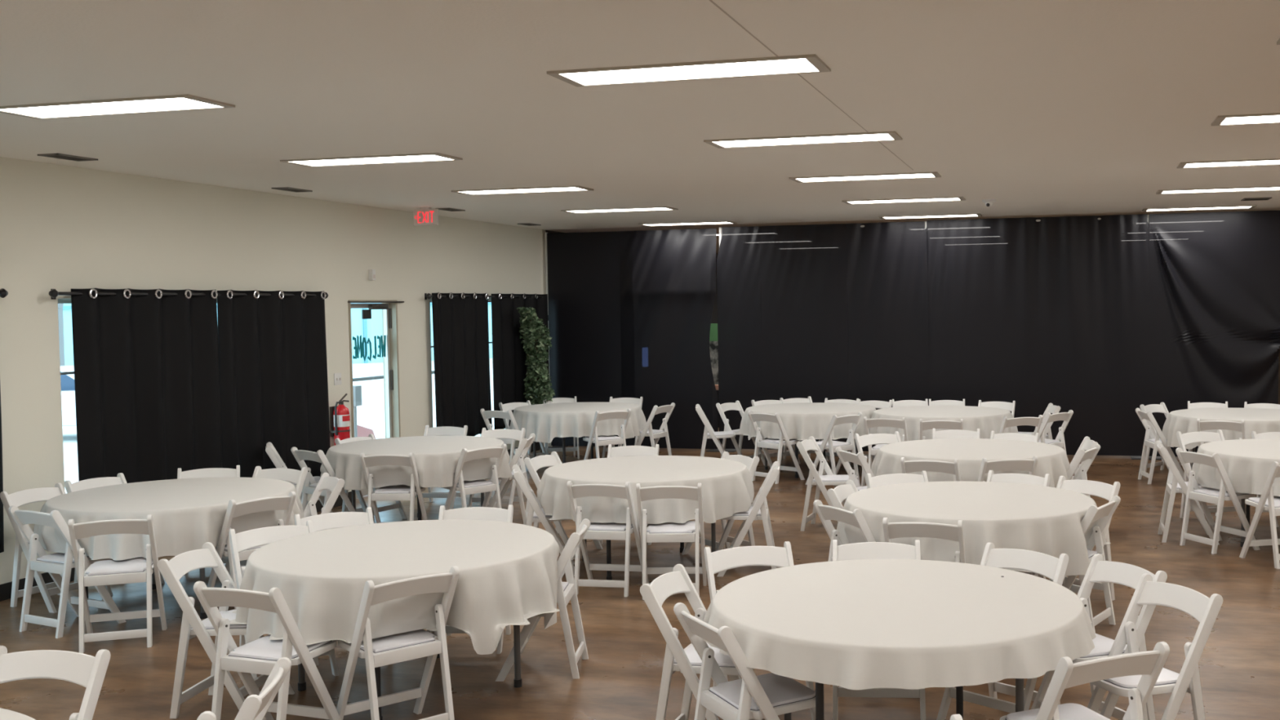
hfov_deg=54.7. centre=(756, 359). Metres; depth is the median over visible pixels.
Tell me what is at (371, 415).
ground
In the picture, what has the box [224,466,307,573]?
folding chair
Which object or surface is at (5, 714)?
tablecloth
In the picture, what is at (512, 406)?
folding chair
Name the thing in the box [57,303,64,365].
bare tree
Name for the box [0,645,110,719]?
folding chair
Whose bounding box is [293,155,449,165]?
diffuser
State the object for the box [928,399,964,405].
folding chair
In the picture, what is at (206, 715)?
folding chair
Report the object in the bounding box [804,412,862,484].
folding chair
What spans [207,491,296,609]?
folding chair
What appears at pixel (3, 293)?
curtain rod
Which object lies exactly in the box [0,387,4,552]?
curtain
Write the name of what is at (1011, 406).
folding chair
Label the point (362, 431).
car
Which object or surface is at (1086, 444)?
folding chair
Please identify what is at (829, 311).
drape
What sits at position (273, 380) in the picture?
curtain
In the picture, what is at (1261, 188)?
recessed light
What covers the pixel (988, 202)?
security camera
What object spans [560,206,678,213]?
recessed light
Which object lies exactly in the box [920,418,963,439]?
folding chair
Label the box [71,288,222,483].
curtain
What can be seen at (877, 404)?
folding chair
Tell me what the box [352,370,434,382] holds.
railing
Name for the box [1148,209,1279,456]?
drape
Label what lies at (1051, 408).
folding chair
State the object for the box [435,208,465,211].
ceiling vent
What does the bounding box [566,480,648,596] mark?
folding chair
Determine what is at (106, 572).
folding chair
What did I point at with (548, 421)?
tablecloth
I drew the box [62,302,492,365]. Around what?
building
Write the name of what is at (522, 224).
ceiling vent
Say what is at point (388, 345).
door
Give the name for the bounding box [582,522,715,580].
round table
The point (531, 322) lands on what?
artificial plant
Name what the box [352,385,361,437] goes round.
post box
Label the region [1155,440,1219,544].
folding chair
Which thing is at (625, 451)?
folding chair
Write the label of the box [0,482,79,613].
folding chair
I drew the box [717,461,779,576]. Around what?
folding chair
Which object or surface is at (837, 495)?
folding chair
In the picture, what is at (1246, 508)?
round table
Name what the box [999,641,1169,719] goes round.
folding chair
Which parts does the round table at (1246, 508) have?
leg, leg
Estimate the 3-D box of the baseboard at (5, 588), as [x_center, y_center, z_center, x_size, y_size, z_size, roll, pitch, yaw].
[-5.476,1.660,7.638,0.012,0.115,19.920,0,3,14]
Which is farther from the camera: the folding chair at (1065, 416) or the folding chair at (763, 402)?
the folding chair at (763, 402)
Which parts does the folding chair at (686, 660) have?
leg, backrest, leg, leg, seat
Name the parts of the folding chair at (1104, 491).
leg, backrest, leg, leg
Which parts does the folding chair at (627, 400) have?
leg, backrest, leg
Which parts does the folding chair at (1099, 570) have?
leg, leg, seat, backrest, leg, leg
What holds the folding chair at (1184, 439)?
on the floor
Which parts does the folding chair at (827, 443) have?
leg, leg, seat, backrest, leg, leg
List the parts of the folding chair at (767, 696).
leg, leg, backrest, leg, leg, seat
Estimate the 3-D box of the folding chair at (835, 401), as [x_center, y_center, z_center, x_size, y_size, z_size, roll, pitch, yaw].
[1.013,0.890,15.372,0.440,0.793,0.477,0,3,21]
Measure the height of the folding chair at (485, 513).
0.793 m
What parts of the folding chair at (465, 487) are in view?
leg, leg, seat, backrest, leg, leg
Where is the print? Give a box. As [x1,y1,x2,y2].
[342,415,350,421]
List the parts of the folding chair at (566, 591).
leg, seat, leg, leg, backrest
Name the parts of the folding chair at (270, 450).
leg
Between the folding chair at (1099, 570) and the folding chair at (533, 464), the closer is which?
the folding chair at (1099, 570)
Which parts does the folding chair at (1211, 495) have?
leg, backrest, leg, leg, seat, leg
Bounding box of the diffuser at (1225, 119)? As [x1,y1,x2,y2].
[1221,115,1279,124]
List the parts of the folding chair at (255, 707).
leg, backrest, leg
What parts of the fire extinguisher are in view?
lever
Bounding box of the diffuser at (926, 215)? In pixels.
[884,214,977,218]
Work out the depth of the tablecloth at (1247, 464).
9.73 m
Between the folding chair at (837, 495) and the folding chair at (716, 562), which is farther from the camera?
the folding chair at (837, 495)
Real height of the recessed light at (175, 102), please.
0.012 m
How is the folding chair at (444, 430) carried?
on the floor
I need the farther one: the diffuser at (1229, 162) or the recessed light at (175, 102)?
the diffuser at (1229, 162)
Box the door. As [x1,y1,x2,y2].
[347,300,404,497]
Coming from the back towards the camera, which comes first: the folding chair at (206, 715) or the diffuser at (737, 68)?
the diffuser at (737, 68)
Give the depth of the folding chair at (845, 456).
10.15 m
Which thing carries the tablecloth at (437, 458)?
on the round table at (353, 497)
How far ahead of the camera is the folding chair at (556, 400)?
16.37 m
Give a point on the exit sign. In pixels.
(424, 215)
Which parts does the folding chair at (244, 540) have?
leg, leg, backrest, leg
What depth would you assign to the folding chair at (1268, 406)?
14.18 m
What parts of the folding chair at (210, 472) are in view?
leg, backrest, leg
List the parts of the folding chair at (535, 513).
leg, leg, seat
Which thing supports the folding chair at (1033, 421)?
on the floor
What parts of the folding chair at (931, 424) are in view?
leg, backrest, leg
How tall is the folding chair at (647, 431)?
0.793 m
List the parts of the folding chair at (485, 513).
leg, backrest, leg, leg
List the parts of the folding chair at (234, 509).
leg, leg, seat, backrest, leg, leg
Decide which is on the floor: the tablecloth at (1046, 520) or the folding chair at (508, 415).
the folding chair at (508, 415)
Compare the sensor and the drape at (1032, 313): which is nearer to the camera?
the sensor
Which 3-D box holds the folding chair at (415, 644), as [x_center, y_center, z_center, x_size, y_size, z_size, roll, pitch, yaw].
[-1.694,1.359,5.749,0.440,0.793,0.477,-3,3,-42]
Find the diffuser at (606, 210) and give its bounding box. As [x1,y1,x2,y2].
[568,208,671,212]
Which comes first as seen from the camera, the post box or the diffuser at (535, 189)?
the diffuser at (535, 189)
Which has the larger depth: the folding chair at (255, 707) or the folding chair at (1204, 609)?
the folding chair at (1204, 609)
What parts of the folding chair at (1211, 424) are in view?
leg, backrest, leg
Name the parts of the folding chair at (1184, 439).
leg, leg, backrest, leg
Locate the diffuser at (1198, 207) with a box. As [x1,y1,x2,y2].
[1147,206,1249,210]
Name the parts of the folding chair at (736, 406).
leg, leg, backrest, leg, leg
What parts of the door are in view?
closer arm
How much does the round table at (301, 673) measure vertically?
0.755 m
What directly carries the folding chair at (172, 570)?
on the floor
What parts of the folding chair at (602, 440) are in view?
leg, leg, seat, backrest, leg, leg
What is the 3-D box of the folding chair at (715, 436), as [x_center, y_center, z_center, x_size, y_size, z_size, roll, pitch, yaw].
[-0.489,0.937,14.753,0.477,0.793,0.440,-1,3,-3]
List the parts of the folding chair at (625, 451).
leg, backrest, leg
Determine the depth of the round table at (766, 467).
14.41 m
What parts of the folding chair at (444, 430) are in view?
leg, leg, backrest, leg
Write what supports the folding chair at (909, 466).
on the floor
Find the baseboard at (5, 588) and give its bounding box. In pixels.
[0,441,540,601]
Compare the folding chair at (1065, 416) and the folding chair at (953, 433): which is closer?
the folding chair at (953, 433)
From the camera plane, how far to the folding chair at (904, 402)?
15.28 m
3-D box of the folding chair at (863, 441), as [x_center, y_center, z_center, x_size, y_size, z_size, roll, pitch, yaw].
[1.200,1.076,11.207,0.440,0.793,0.477,-2,3,-22]
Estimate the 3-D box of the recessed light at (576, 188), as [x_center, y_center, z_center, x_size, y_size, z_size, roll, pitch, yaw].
[-2.173,-1.575,11.411,1.270,0.012,0.360,0,3,14]
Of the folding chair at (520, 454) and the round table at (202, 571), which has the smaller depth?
the round table at (202, 571)
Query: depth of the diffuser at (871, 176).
10.61 m
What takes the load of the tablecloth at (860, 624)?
on the round table at (820, 715)
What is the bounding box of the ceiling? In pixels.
[0,0,1279,253]
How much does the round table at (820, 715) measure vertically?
0.755 m
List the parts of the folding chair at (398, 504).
leg, leg, backrest, leg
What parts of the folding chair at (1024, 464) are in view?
leg, backrest, leg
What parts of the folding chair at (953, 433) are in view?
leg, leg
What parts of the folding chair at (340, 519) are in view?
leg, backrest, leg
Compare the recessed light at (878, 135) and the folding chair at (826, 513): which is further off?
the recessed light at (878, 135)
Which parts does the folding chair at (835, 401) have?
backrest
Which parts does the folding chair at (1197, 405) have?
leg, backrest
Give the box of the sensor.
[368,269,375,279]
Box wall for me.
[0,156,718,584]
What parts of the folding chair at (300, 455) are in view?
leg, backrest, leg, seat, leg, leg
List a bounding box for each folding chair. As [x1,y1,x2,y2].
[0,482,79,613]
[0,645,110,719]
[8,505,126,638]
[63,472,164,595]
[67,514,167,653]
[156,542,294,718]
[174,465,239,563]
[193,581,341,719]
[196,711,216,719]
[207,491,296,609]
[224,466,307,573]
[228,520,338,688]
[234,657,291,719]
[265,442,319,516]
[290,446,355,512]
[294,506,373,665]
[303,472,344,517]
[334,433,407,519]
[336,565,459,719]
[360,452,427,523]
[413,425,467,509]
[426,504,513,653]
[440,444,506,510]
[467,427,525,506]
[480,408,530,463]
[487,433,535,523]
[495,519,590,681]
[498,400,546,467]
[511,464,574,576]
[524,451,603,559]
[542,395,579,458]
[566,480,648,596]
[582,408,631,459]
[599,444,658,545]
[601,396,642,457]
[635,402,675,455]
[635,483,706,599]
[640,564,762,719]
[673,602,815,719]
[681,451,759,555]
[695,404,735,456]
[703,541,815,719]
[715,400,768,466]
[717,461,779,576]
[747,410,804,484]
[751,398,799,466]
[779,395,827,460]
[795,435,858,531]
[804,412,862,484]
[813,499,875,561]
[818,398,858,465]
[826,480,857,508]
[832,539,925,719]
[835,446,874,490]
[848,399,892,463]
[854,431,901,486]
[863,416,908,468]
[866,471,928,488]
[882,517,965,563]
[892,399,928,407]
[900,457,960,480]
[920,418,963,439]
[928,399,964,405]
[933,428,979,439]
[936,542,1068,719]
[950,714,962,719]
[977,400,1015,417]
[977,456,1038,481]
[986,470,1050,578]
[990,431,1039,442]
[999,414,1043,435]
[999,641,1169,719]
[1017,403,1060,439]
[1031,475,1119,600]
[1031,553,1167,719]
[1038,409,1073,454]
[1048,495,1120,633]
[1066,444,1100,497]
[1070,436,1097,479]
[1087,573,1222,719]
[1135,408,1188,484]
[1139,402,1192,471]
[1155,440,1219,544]
[1175,447,1260,554]
[1176,429,1240,518]
[1187,400,1227,452]
[1196,418,1244,447]
[1239,462,1279,568]
[1244,401,1279,408]
[1251,431,1279,527]
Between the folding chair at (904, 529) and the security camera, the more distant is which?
the security camera
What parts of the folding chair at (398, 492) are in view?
leg, leg, backrest, seat, leg, leg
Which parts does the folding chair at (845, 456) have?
leg, backrest, leg, leg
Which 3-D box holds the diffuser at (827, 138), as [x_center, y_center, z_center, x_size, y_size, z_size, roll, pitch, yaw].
[0.311,-1.462,8.147,1.170,0.005,0.316,0,3,14]
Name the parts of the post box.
post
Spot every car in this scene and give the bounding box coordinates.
[60,364,76,426]
[356,424,376,439]
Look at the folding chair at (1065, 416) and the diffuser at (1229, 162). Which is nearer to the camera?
the diffuser at (1229, 162)
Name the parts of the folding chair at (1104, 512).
leg, leg, leg, seat, backrest, leg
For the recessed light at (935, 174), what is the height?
0.012 m
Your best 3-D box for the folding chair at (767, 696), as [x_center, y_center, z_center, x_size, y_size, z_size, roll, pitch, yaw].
[-0.021,1.377,4.885,0.477,0.793,0.440,-2,3,-27]
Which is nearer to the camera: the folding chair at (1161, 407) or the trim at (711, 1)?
the trim at (711, 1)
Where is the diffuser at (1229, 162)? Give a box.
[1184,160,1279,167]
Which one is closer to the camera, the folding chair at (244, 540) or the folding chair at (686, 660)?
the folding chair at (686, 660)
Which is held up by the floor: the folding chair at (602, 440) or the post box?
the folding chair at (602, 440)
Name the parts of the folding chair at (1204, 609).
leg, leg, seat, backrest, leg, leg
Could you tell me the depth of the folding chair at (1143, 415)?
13.26 m
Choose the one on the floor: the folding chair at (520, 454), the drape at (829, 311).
the folding chair at (520, 454)
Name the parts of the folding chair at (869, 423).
leg, leg, seat, backrest, leg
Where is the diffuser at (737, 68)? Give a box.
[561,58,817,84]
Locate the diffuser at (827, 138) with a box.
[715,133,893,146]
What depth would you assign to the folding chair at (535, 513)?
9.03 m
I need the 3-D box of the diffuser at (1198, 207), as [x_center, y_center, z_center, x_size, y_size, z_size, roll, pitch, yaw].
[5.308,-1.823,14.757,1.170,0.005,0.316,0,3,14]
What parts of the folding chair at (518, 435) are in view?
leg, backrest, leg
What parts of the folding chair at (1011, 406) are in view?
backrest, leg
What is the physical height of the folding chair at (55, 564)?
0.793 m
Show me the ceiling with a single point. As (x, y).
(1036, 108)
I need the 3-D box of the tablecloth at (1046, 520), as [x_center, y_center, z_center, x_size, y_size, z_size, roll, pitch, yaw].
[1.351,1.053,7.727,1.608,0.368,1.702,1,3,26]
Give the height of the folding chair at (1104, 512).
0.793 m
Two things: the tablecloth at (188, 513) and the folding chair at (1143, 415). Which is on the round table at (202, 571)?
the tablecloth at (188, 513)
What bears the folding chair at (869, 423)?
on the floor
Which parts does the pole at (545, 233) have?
foot plate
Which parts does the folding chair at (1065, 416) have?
leg, leg, seat, backrest, leg, leg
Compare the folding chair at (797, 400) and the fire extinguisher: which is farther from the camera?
the folding chair at (797, 400)
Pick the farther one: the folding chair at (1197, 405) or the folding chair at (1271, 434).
the folding chair at (1197, 405)
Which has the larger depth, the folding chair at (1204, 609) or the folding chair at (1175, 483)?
the folding chair at (1175, 483)
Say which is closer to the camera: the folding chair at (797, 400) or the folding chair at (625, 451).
the folding chair at (625, 451)
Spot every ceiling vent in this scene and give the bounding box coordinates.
[37,153,97,161]
[271,186,312,192]
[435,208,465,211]
[517,222,541,226]
[1240,197,1271,200]
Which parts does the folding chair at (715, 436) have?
leg, leg, leg, leg, seat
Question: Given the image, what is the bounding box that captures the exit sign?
[413,207,439,226]
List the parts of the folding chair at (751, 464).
leg, leg, leg, backrest, leg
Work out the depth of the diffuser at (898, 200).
13.08 m
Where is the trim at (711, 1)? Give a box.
[709,0,912,169]
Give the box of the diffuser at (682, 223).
[646,222,729,225]
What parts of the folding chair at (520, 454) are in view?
seat, leg, leg, leg, leg, backrest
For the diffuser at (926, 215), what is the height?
0.005 m
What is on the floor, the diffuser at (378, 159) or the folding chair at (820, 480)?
the folding chair at (820, 480)
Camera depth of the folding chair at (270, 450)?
10.92 m
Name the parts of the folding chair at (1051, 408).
leg, leg, backrest, leg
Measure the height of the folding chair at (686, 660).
0.793 m
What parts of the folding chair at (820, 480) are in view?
leg, backrest, leg, leg, leg, seat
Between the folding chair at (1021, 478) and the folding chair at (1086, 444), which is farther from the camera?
the folding chair at (1086, 444)
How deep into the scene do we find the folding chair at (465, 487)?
10.70 m
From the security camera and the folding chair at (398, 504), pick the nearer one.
the folding chair at (398, 504)
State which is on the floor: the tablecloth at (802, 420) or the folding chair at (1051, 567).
the folding chair at (1051, 567)
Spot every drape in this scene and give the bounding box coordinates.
[546,228,718,448]
[716,221,929,451]
[925,213,1151,456]
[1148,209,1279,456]
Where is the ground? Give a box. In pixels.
[62,358,505,493]
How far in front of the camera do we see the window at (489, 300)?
15.94 m
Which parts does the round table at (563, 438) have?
leg, leg, leg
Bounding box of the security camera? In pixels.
[982,199,996,206]
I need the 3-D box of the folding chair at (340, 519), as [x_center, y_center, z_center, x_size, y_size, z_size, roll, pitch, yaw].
[-2.412,1.304,7.175,0.440,0.793,0.477,-2,3,-31]
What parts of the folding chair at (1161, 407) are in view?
leg, leg, backrest, leg, leg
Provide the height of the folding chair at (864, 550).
0.793 m
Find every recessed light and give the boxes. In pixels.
[0,93,235,119]
[280,152,462,167]
[451,185,593,195]
[546,53,831,86]
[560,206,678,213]
[638,221,737,226]
[703,130,902,148]
[789,171,941,182]
[841,196,965,204]
[878,213,982,219]
[1142,204,1257,211]
[1155,186,1279,194]
[1177,158,1279,168]
[1211,112,1279,125]
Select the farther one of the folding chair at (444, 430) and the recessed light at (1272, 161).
the folding chair at (444, 430)
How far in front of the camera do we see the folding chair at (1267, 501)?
9.13 m
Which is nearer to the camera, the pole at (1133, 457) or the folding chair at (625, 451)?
the folding chair at (625, 451)
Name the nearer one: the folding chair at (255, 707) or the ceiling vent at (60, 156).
the folding chair at (255, 707)
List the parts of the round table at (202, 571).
leg, leg, leg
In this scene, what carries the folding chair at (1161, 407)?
on the floor
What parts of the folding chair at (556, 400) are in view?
leg, backrest, leg, leg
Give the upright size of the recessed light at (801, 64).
0.012 m
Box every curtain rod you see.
[0,288,8,297]
[48,288,328,299]
[424,293,542,299]
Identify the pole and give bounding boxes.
[544,232,568,448]
[706,227,736,452]
[1130,214,1161,460]
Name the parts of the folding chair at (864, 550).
leg, backrest, leg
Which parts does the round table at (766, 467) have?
leg, leg, leg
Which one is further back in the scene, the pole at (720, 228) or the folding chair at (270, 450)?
the pole at (720, 228)
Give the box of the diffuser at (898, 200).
[848,198,959,203]
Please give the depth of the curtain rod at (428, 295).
15.02 m
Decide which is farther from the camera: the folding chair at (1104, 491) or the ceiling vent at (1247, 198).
the ceiling vent at (1247, 198)
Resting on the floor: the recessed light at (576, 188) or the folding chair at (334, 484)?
the folding chair at (334, 484)
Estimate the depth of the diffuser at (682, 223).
16.33 m
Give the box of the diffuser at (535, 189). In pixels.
[462,186,585,194]
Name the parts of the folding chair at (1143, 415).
backrest, leg, leg, leg, seat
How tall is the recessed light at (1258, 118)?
0.012 m
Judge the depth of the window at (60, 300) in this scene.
9.24 m
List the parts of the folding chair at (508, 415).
leg, leg, backrest, seat, leg, leg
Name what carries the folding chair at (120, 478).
on the floor
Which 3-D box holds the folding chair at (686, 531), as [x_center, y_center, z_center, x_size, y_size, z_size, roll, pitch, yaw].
[-0.582,1.220,8.521,0.440,0.793,0.477,-1,3,1]
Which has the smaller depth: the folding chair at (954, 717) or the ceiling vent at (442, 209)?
the folding chair at (954, 717)
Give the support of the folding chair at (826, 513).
on the floor
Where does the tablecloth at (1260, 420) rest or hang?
on the round table
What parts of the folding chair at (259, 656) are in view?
leg, leg, backrest, seat, leg, leg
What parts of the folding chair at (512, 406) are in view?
leg, backrest, leg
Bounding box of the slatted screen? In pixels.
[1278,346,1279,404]
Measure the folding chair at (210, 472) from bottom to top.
0.793 m
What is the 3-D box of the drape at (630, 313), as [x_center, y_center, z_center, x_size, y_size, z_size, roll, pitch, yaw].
[-1.744,-0.283,16.972,2.475,3.000,0.168,0,3,14]
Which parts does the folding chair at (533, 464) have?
leg, backrest, leg, leg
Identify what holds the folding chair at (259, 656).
on the floor
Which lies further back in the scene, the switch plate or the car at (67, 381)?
the car at (67, 381)
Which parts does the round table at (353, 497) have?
leg, leg, leg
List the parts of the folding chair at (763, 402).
leg, backrest, leg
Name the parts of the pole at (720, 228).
foot plate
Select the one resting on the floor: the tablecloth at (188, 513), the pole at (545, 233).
the pole at (545, 233)
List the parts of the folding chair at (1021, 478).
leg, backrest, leg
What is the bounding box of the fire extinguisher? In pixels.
[329,393,350,445]
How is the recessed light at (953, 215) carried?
in the ceiling
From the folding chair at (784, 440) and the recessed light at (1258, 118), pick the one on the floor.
the folding chair at (784, 440)
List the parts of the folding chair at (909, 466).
leg, backrest, leg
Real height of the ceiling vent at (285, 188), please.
0.010 m
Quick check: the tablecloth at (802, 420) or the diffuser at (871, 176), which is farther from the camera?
the tablecloth at (802, 420)
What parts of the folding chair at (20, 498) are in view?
leg, leg, backrest, leg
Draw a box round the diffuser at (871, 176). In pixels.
[797,173,933,181]
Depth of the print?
12.31 m
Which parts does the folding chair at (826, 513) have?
leg, leg, backrest, leg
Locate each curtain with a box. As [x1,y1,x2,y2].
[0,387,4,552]
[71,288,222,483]
[217,289,330,477]
[431,292,492,435]
[491,293,549,429]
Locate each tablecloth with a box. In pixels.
[0,707,35,719]
[33,477,304,560]
[229,520,559,654]
[320,435,511,490]
[509,401,646,443]
[537,455,754,527]
[702,559,1096,689]
[735,402,875,439]
[836,480,1111,576]
[868,405,1018,444]
[871,438,1070,488]
[1162,408,1279,448]
[1191,438,1279,496]
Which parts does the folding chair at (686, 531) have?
leg, leg, backrest, seat, leg, leg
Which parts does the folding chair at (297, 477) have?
leg, backrest, leg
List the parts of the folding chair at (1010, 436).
leg, backrest, leg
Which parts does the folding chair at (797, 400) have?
leg, backrest, leg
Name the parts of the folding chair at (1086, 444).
leg, backrest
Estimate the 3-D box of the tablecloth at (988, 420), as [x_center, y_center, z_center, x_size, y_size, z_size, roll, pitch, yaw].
[2.112,0.769,13.940,1.776,0.381,1.794,0,3,14]
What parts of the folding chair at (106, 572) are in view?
leg, leg, backrest, seat, leg, leg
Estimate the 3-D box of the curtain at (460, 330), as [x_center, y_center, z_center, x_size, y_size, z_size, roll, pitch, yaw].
[-3.536,0.067,14.895,0.098,1.763,1.475,0,3,14]
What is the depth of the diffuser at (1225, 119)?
7.46 m
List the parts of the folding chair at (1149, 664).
seat, leg, leg, backrest, leg, leg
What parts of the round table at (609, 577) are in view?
leg, leg, leg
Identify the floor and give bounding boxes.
[0,427,1279,719]
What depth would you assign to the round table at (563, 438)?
15.24 m
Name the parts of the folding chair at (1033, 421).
leg, backrest, leg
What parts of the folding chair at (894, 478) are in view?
leg, backrest, leg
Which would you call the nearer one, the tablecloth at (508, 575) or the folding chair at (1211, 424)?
the tablecloth at (508, 575)
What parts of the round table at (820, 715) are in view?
leg, leg, leg, leg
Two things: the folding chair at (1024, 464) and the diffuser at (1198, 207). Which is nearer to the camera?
the folding chair at (1024, 464)
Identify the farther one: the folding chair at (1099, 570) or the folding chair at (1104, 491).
the folding chair at (1104, 491)
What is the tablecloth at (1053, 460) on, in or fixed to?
on the round table
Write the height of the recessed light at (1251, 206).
0.012 m
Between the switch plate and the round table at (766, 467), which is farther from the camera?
the round table at (766, 467)
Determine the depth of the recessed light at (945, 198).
13.05 m
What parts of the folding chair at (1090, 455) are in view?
leg, leg, leg, backrest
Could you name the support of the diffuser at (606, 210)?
attached to the recessed light at (654, 208)
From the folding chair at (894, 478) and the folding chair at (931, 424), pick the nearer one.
the folding chair at (894, 478)
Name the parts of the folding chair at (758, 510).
seat, leg, leg, leg, backrest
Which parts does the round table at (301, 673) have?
leg, leg, leg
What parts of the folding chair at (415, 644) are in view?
leg, leg, seat, backrest, leg, leg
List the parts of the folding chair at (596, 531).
leg, leg, backrest, seat, leg, leg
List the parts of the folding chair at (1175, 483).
leg, leg, seat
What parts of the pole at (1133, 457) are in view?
foot plate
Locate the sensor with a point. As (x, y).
(371, 273)
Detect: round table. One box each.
[85,568,207,618]
[297,625,521,719]
[351,479,484,520]
[533,437,622,462]
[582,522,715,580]
[764,437,858,478]
[783,678,1023,719]
[1240,497,1250,546]
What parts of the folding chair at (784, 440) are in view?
leg, leg, backrest, seat, leg, leg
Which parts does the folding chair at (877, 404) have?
leg, backrest, leg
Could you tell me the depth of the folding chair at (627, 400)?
16.26 m
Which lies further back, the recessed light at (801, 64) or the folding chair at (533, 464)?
the folding chair at (533, 464)
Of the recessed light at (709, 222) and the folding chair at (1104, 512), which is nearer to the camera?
the folding chair at (1104, 512)
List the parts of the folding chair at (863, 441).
leg, leg, backrest, leg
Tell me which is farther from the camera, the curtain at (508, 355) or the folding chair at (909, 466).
the curtain at (508, 355)
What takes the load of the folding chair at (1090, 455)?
on the floor
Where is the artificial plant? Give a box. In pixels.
[516,306,555,454]
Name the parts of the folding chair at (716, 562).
leg, backrest, leg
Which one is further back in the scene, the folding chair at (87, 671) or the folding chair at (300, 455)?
the folding chair at (300, 455)
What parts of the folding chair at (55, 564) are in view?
leg, backrest, leg, leg, seat, leg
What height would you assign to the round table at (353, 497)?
0.755 m
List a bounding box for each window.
[57,298,302,490]
[430,299,492,436]
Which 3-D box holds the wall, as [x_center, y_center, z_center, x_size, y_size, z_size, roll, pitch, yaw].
[-4.332,-0.059,12.470,0.160,3.084,30.000,0,3,14]
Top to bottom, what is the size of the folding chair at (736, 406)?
0.793 m
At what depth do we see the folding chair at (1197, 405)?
14.40 m
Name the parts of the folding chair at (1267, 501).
seat, leg, backrest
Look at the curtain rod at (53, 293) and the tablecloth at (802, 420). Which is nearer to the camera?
the curtain rod at (53, 293)
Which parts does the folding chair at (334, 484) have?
leg, leg, backrest, leg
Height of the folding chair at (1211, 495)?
0.793 m
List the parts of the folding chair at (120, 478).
leg, leg, backrest, leg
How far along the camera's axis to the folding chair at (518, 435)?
12.23 m
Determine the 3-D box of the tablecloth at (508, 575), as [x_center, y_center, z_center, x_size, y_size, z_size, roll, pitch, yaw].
[-1.859,1.174,6.447,1.660,0.415,1.661,-1,3,-16]
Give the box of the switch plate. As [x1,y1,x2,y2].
[333,373,341,385]
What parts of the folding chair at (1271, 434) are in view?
backrest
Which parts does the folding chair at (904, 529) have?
leg, backrest, leg, leg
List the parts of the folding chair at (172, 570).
leg, backrest, leg, seat, leg, leg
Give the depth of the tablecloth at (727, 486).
8.88 m
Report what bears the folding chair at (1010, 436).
on the floor
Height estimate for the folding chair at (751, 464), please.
0.793 m
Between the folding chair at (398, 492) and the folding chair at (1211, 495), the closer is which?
the folding chair at (1211, 495)
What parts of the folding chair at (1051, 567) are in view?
leg, leg, backrest, leg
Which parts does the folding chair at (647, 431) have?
leg, leg, seat, backrest, leg, leg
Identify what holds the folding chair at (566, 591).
on the floor
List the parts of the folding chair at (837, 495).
leg, backrest, leg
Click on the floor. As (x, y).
(1238, 663)
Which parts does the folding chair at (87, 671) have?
leg, backrest, leg, leg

